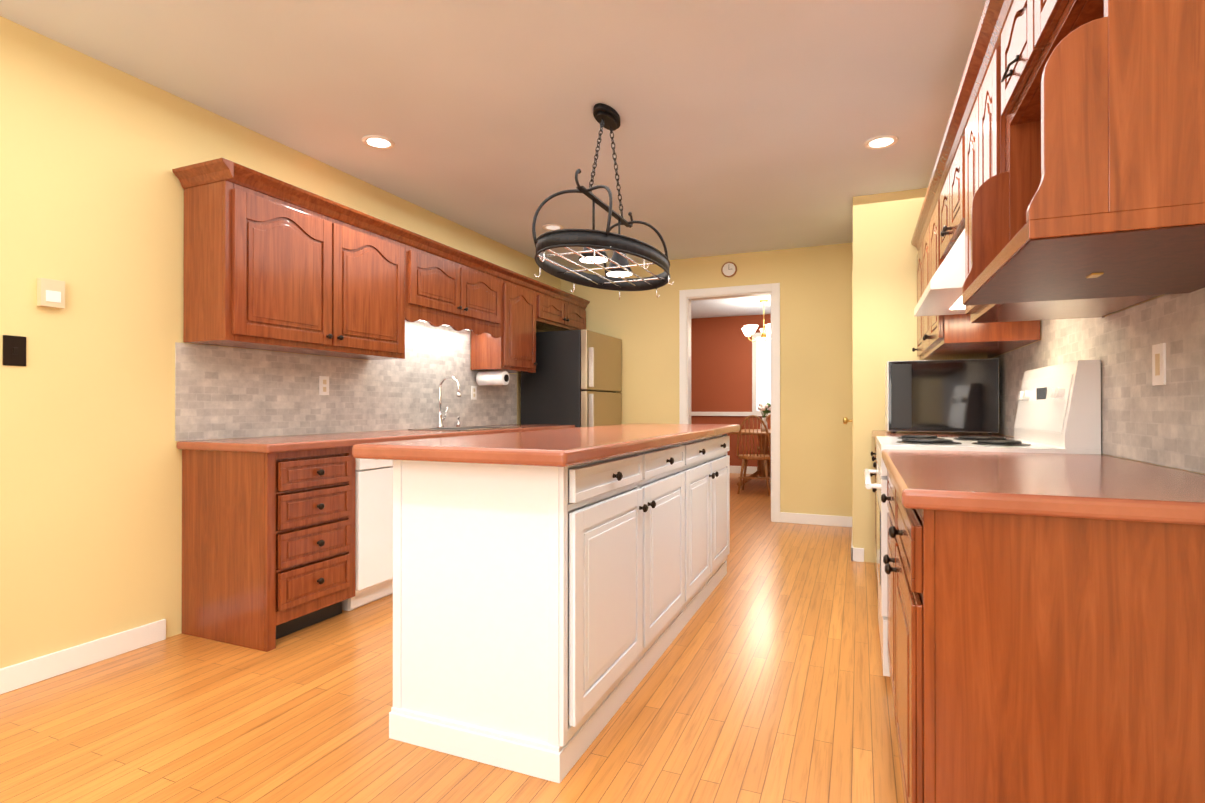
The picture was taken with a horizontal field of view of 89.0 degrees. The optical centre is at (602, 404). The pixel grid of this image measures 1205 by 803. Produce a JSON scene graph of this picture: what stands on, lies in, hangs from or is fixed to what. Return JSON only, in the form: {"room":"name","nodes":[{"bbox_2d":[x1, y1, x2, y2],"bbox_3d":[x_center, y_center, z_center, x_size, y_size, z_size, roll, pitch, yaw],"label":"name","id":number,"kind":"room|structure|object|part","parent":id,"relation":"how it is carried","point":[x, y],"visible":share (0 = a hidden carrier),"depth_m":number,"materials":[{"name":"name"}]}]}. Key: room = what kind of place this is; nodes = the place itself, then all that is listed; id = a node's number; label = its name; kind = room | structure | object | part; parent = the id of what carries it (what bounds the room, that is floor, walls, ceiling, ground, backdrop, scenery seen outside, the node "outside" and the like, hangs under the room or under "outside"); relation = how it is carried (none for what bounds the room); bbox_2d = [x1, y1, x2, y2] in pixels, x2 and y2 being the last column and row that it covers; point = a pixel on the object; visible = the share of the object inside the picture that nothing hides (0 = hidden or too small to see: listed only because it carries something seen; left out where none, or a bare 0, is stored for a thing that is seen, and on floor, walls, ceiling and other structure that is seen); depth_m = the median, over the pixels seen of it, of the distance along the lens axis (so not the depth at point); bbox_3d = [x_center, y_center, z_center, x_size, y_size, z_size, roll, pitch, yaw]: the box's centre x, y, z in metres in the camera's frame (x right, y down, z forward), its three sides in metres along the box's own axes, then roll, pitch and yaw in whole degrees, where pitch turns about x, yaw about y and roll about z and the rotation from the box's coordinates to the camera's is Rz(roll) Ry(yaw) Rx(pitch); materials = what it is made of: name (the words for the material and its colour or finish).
{"room":"kitchen","nodes":[
{"label":"kitchen","id":0,"kind":"room"},
{"bbox_2d":[0,16,559,668],"bbox_3d":[-2.113,-0.186,2.857,0.120,2.560,8.520,0,0,23],"label":"wall","id":1,"kind":"structure","parent":0,"point":[94,152],"depth_m":2.61,"materials":[{"name":"yellow paint"}]},
{"bbox_2d":[3,335,25,365],"bbox_3d":[-2.252,-0.206,2.352,0.013,0.115,0.070,0,0,23],"label":"switch plate","id":2,"kind":"object","parent":1,"relation":"attached to","point":[14,350],"visible":1,"depth_m":2.35,"materials":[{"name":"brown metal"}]},
{"bbox_2d":[37,278,64,308],"bbox_3d":[-2.201,-0.443,2.451,0.031,0.110,0.080,0,0,23],"label":"switch","id":3,"kind":"object","parent":1,"relation":"attached to","point":[50,293],"visible":1,"depth_m":2.44,"materials":[{"name":"beige plastic"}]},
{"bbox_2d":[0,619,165,694],"bbox_3d":[-2.166,1.045,2.553,0.014,0.095,0.665,0,0,23],"label":"baseboard","id":4,"kind":"structure","parent":1,"relation":"attached to","point":[31,671],"depth_m":2.54,"materials":[{"name":"white wood"}]},
{"bbox_2d":[180,158,415,359],"bbox_3d":[-1.617,-0.699,3.448,0.315,0.810,1.250,0,0,23],"label":"upper cabinet","id":5,"kind":"object","parent":1,"relation":"attached to","point":[272,263],"depth_m":3.11,"materials":[{"name":"brown wood"}]},
{"bbox_2d":[175,320,516,440],"bbox_3d":[-1.415,-0.220,4.349,0.014,0.798,3.130,0,0,23],"label":"backsplash","id":6,"kind":"structure","parent":1,"relation":"attached to","point":[224,392],"depth_m":3.76,"materials":[{"name":"tile"}]},
{"bbox_2d":[416,234,503,329],"bbox_3d":[-1.171,-0.860,4.514,0.315,0.480,1.140,0,0,23],"label":"upper cabinet","id":7,"kind":"object","parent":1,"relation":"attached to","point":[456,289],"depth_m":4.41,"materials":[{"name":"brown wood"}]},
{"bbox_2d":[470,268,539,372],"bbox_3d":[-0.846,-0.692,5.288,0.315,0.810,0.620,0,0,23],"label":"upper cabinet","id":8,"kind":"object","parent":1,"relation":"attached to","point":[512,349],"depth_m":5.14,"materials":[{"name":"brown wood"}]},
{"bbox_2d":[476,371,509,384],"bbox_3d":[-0.922,-0.218,5.134,0.293,0.116,0.116,0,0,23],"label":"paper towel holder","id":9,"kind":"object","parent":8,"relation":"attached to","point":[494,378],"visible":0.96,"depth_m":5.09,"materials":[{"name":"white paper"}]},
{"bbox_2d":[540,282,567,329],"bbox_3d":[-0.609,-0.925,5.856,0.314,0.340,0.608,0,0,23],"label":"upper cabinet","id":10,"kind":"object","parent":1,"relation":"attached to","point":[553,302],"depth_m":5.83,"materials":[{"name":"brown wood"}]},
{"bbox_2d":[543,294,587,331],"bbox_3d":[-0.424,-0.923,6.298,0.314,0.340,0.608,0,0,23],"label":"upper cabinet","id":11,"kind":"object","parent":1,"relation":"attached to","point":[577,305],"depth_m":6.27,"materials":[{"name":"brown wood"}]},
{"bbox_2d":[0,473,903,802],"bbox_3d":[0.364,1.128,4.027,6.800,0.060,12.600,0,0,23],"label":"floor","id":12,"kind":"structure","parent":0,"point":[764,679],"depth_m":2.14,"materials":[{"name":"brown wood"}]},
{"bbox_2d":[182,446,355,651],"bbox_3d":[-1.637,0.655,3.054,0.595,0.880,0.515,0,0,23],"label":"base cabinet","id":13,"kind":"object","parent":12,"relation":"on","point":[268,549],"visible":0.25,"depth_m":2.82,"materials":[{"name":"brown wood"}]},
{"bbox_2d":[176,424,574,452],"bbox_3d":[-1.133,0.199,4.230,0.616,0.040,3.132,0,0,23],"label":"countertop","id":14,"kind":"structure","parent":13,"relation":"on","point":[272,444],"depth_m":3.15,"materials":[{"name":"laminate"}]},
{"bbox_2d":[436,376,460,427],"bbox_3d":[-1.119,-0.018,4.727,0.213,0.396,0.274,0,0,23],"label":"faucet","id":15,"kind":"object","parent":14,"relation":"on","point":[440,419],"visible":0.94,"depth_m":4.64,"materials":[{"name":"silver metal"}]},
{"bbox_2d":[408,426,520,430],"bbox_3d":[-0.999,0.176,4.558,0.440,0.006,0.800,0,0,23],"label":"sink basin","id":16,"kind":"object","parent":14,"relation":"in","point":[463,428],"visible":1,"depth_m":4.50,"materials":[{"name":"silver metal"}]},
{"bbox_2d":[342,458,392,610],"bbox_3d":[-1.406,0.660,3.564,0.576,0.872,0.591,0,0,23],"label":"dishwasher","id":17,"kind":"object","parent":12,"relation":"on","point":[374,531],"visible":0.33,"depth_m":3.29,"materials":[{"name":"white metal"}]},
{"bbox_2d":[389,434,729,782],"bbox_3d":[0.082,0.634,2.984,0.682,0.920,2.409,0,0,23],"label":"kitchen island","id":18,"kind":"object","parent":12,"relation":"on","point":[542,616],"visible":0.96,"depth_m":1.93,"materials":[{"name":"white paint"}]},
{"bbox_2d":[352,423,739,466],"bbox_3d":[0.059,0.151,2.982,0.750,0.046,2.610,0,0,23],"label":"island countertop","id":19,"kind":"structure","parent":18,"relation":"on","point":[565,447],"depth_m":1.95,"materials":[{"name":"laminate"}]},
{"bbox_2d":[521,330,621,427],"bbox_3d":[-0.264,0.216,6.058,0.735,1.780,0.885,0,0,23],"label":"refrigerator","id":20,"kind":"object","parent":12,"relation":"on","point":[575,379],"visible":0.44,"depth_m":5.68,"materials":[{"name":"black"}]},
{"bbox_2d":[728,429,770,485],"bbox_3d":[2.238,0.744,8.502,1.220,0.757,1.220,0,0,23],"label":"dining table","id":21,"kind":"object","parent":12,"relation":"on","point":[760,472],"visible":0.33,"depth_m":8.43,"materials":[{"name":"brown wood"}]},
{"bbox_2d":[758,403,770,430],"bbox_3d":[2.252,0.169,8.497,0.205,0.388,0.215,0,0,23],"label":"flower vase","id":22,"kind":"object","parent":21,"relation":"on","point":[763,407],"visible":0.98,"depth_m":8.47,"materials":[{"name":"white"}]},
{"bbox_2d":[736,415,770,495],"bbox_3d":[1.924,0.622,7.702,0.440,0.986,0.467,0,0,23],"label":"dining chair","id":23,"kind":"object","parent":12,"relation":"on","point":[746,457],"visible":0.88,"depth_m":7.56,"materials":[{"name":"brown wood"}]},
{"bbox_2d":[756,414,770,476],"bbox_3d":[2.570,0.628,9.295,0.440,0.986,0.467,0,0,23],"label":"dining chair","id":24,"kind":"object","parent":12,"relation":"on","point":[768,416],"visible":0.02,"depth_m":9.49,"materials":[{"name":"brown wood"}]},
{"bbox_2d":[872,430,1013,555],"bbox_3d":[1.944,0.636,3.536,0.696,0.920,1.276,0,0,23],"label":"base cabinet","id":25,"kind":"object","parent":12,"relation":"on","point":[874,490],"depth_m":3.73,"materials":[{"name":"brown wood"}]},
{"bbox_2d":[885,358,998,433],"bbox_3d":[2.077,-0.044,3.800,0.580,0.438,0.403,0,0,23],"label":"microwave","id":26,"kind":"object","parent":25,"relation":"on","point":[959,395],"visible":1,"depth_m":3.62,"materials":[{"name":"black"}]},
{"bbox_3d":[1.944,0.196,3.537,0.696,0.040,1.276,0,0,23],"label":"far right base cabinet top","id":27,"kind":"part","parent":25,"relation":"part of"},
{"bbox_2d":[864,360,1100,676],"bbox_3d":[1.517,0.470,2.603,0.745,1.245,0.764,0,0,23],"label":"range","id":28,"kind":"object","parent":12,"relation":"on","point":[1059,409],"visible":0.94,"depth_m":2.35,"materials":[{"name":"white metal"}]},
{"bbox_2d":[881,449,1204,802],"bbox_3d":[1.150,0.629,1.657,0.708,0.920,1.254,0,0,23],"label":"base cabinet","id":29,"kind":"object","parent":12,"relation":"on","point":[1037,659],"depth_m":1.15,"materials":[{"name":"brown wood"}]},
{"bbox_3d":[1.156,0.189,1.657,0.696,0.040,1.254,0,0,23],"label":"top of the near right base cabinet","id":30,"kind":"part","parent":29,"relation":"part of","materials":[{"name":"brown laminate"}]},
{"bbox_2d":[0,0,985,318],"bbox_3d":[0.363,-1.512,4.037,6.800,0.100,12.600,0,0,23],"label":"ceiling","id":31,"kind":"structure","parent":0,"point":[746,126],"depth_m":2.90,"materials":[{"name":"white paint"}]},
{"bbox_2d":[362,135,394,148],"bbox_3d":[-1.249,-1.460,3.422,0.175,0.006,0.175,0,0,17],"label":"recessed light","id":32,"kind":"object","parent":31,"relation":"in","point":[382,142],"depth_m":3.41,"materials":[{"name":"white"}]},
{"bbox_2d":[542,224,563,230],"bbox_3d":[-0.407,-1.454,5.042,0.175,0.006,0.175,0,0,14],"label":"recessed light","id":33,"kind":"object","parent":31,"relation":"in","point":[551,227],"depth_m":5.03,"materials":[{"name":"white"}]},
{"bbox_2d":[532,103,673,299],"bbox_3d":[0.023,-1.039,3.094,0.587,0.849,1.072,0,0,23],"label":"pot rack","id":34,"kind":"object","parent":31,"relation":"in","point":[595,244],"visible":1,"depth_m":2.98,"materials":[{"name":"grey metal"}]},
{"bbox_2d":[741,300,770,341],"bbox_3d":[2.247,-1.163,8.529,0.642,0.559,0.626,0,0,23],"label":"pendant chandelier","id":35,"kind":"object","parent":31,"relation":"hanging from","point":[748,330],"visible":0.71,"depth_m":8.47,"materials":[{"name":"white glass"}]},
{"bbox_2d":[864,135,897,148],"bbox_3d":[1.552,-1.460,3.419,0.175,0.006,0.175,0,0,17],"label":"recessed light","id":36,"kind":"object","parent":31,"relation":"in","point":[883,141],"depth_m":3.41,"materials":[{"name":"white"}]},
{"bbox_2d":[560,243,852,516],"bbox_3d":[1.304,-0.174,5.979,3.770,2.560,0.120,0,0,23],"label":"wall","id":37,"kind":"structure","parent":0,"point":[815,282],"depth_m":5.72,"materials":[{"name":"yellow paint"}]},
{"bbox_2d":[721,262,736,277],"bbox_3d":[1.225,-1.305,5.938,0.150,0.150,0.026,0,0,23],"label":"wall clock","id":38,"kind":"object","parent":37,"relation":"attached to","point":[728,269],"visible":0.96,"depth_m":5.93,"materials":[{"name":"brown wood"}]},
{"bbox_2d":[679,283,779,521],"bbox_3d":[1.241,-0.017,5.996,0.970,2.245,0.138,0,0,23],"label":"door frame","id":39,"kind":"structure","parent":37,"relation":"attached to","point":[772,290],"depth_m":5.85,"materials":[{"name":"white wood"}]},
{"bbox_2d":[780,512,851,526],"bbox_3d":[1.944,1.057,5.633,0.605,0.095,0.017,0,0,23],"label":"baseboard","id":40,"kind":"structure","parent":37,"relation":"attached to","point":[799,518],"depth_m":5.62,"materials":[{"name":"white wood"}]},
{"bbox_2d":[691,314,770,466],"bbox_3d":[2.779,-0.160,9.796,6.800,2.560,0.100,0,0,23],"label":"wall","id":41,"kind":"structure","parent":0,"point":[721,364],"depth_m":10.06,"materials":[{"name":"paint"}]},
{"bbox_2d":[691,412,770,473],"bbox_3d":[2.754,0.620,9.733,6.600,1.000,0.030,0,0,23],"label":"trim","id":42,"kind":"structure","parent":41,"relation":"attached to","point":[749,470],"depth_m":9.97,"materials":[{"name":"white wood"}]},
{"bbox_2d":[752,332,770,411],"bbox_3d":[3.006,-0.516,9.629,1.290,1.270,0.035,0,0,23],"label":"window blinds","id":43,"kind":"object","parent":41,"relation":"attached to","point":[761,370],"visible":0.31,"depth_m":9.82,"materials":[{"name":"white"}]},
{"bbox_2d":[853,188,927,562],"bbox_3d":[2.390,-0.179,4.755,0.820,2.560,1.300,0,0,23],"label":"wall","id":44,"kind":"structure","parent":0,"point":[885,252],"depth_m":4.26,"materials":[{"name":"yellow paint"}]},
{"bbox_2d":[843,271,852,545],"bbox_3d":[1.906,0.076,4.750,0.070,2.050,0.800,0,0,23],"label":"door","id":45,"kind":"structure","parent":44,"relation":"in","point":[852,408],"depth_m":4.37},
{"bbox_3d":[1.814,0.120,4.529,0.070,0.055,0.056,0,0,23],"label":"pantry door knob","id":46,"kind":"part","parent":45,"relation":"part of","materials":[{"name":"gold metal"}]},
{"bbox_2d":[848,520,859,561],"bbox_3d":[2.012,1.054,4.901,0.034,0.095,1.314,0,0,23],"label":"baseboard","id":47,"kind":"structure","parent":44,"relation":"attached to","point":[855,552],"depth_m":4.29,"materials":[{"name":"white wood"}]},
{"bbox_2d":[990,294,1204,474],"bbox_3d":[1.475,-0.192,1.354,0.120,2.560,8.520,0,0,23],"label":"wall","id":48,"kind":"structure","parent":0,"point":[1105,316],"depth_m":1.97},
{"bbox_2d":[935,104,958,267],"bbox_3d":[1.671,-0.887,2.543,0.411,0.440,0.760,0,0,23],"label":"upper cabinet","id":49,"kind":"object","parent":48,"relation":"attached to","point":[947,174],"depth_m":2.66,"materials":[{"name":"brown wood"}]},
{"bbox_2d":[915,228,994,357],"bbox_3d":[2.218,-0.697,3.846,0.411,0.810,0.500,0,0,23],"label":"upper cabinet","id":50,"kind":"object","parent":48,"relation":"attached to","point":[916,229],"depth_m":4.02,"materials":[{"name":"brown wood"}]},
{"bbox_2d":[919,180,1039,359],"bbox_3d":[1.994,-0.699,3.313,0.411,0.810,0.912,0,0,23],"label":"upper cabinet","id":51,"kind":"object","parent":48,"relation":"attached to","point":[941,337],"depth_m":3.20,"materials":[{"name":"brown wood"}]},
{"bbox_2d":[914,229,964,315],"bbox_3d":[1.622,-0.545,2.563,0.518,0.234,0.752,0,0,23],"label":"range hood","id":52,"kind":"object","parent":51,"relation":"attached to","point":[942,294],"visible":0.29,"depth_m":2.31,"materials":[{"name":"white metal"}]},
{"bbox_2d":[959,0,1204,327],"bbox_3d":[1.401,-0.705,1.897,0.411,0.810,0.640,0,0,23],"label":"upper cabinet","id":53,"kind":"object","parent":48,"relation":"attached to","point":[1067,180],"depth_m":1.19,"materials":[{"name":"brown wood"}]},
{"bbox_2d":[991,288,1204,473],"bbox_3d":[1.845,-0.128,2.412,0.014,0.600,3.438,0,0,23],"label":"backsplash","id":54,"kind":"structure","parent":48,"relation":"attached to","point":[1150,354],"depth_m":1.81,"materials":[{"name":"tile"}]},
{"bbox_2d":[995,0,1204,131],"bbox_3d":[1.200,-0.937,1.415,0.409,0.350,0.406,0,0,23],"label":"upper cabinet","id":55,"kind":"object","parent":48,"relation":"attached to","point":[1176,79],"depth_m":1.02,"materials":[{"name":"brown wood"}]},
{"bbox_2d":[1019,0,1204,83],"bbox_3d":[1.086,-0.938,1.144,0.409,0.350,0.406,0,0,23],"label":"upper cabinet","id":56,"kind":"object","parent":48,"relation":"attached to","point":[1057,37],"depth_m":1.01,"materials":[{"name":"brown wood"}]}
]}

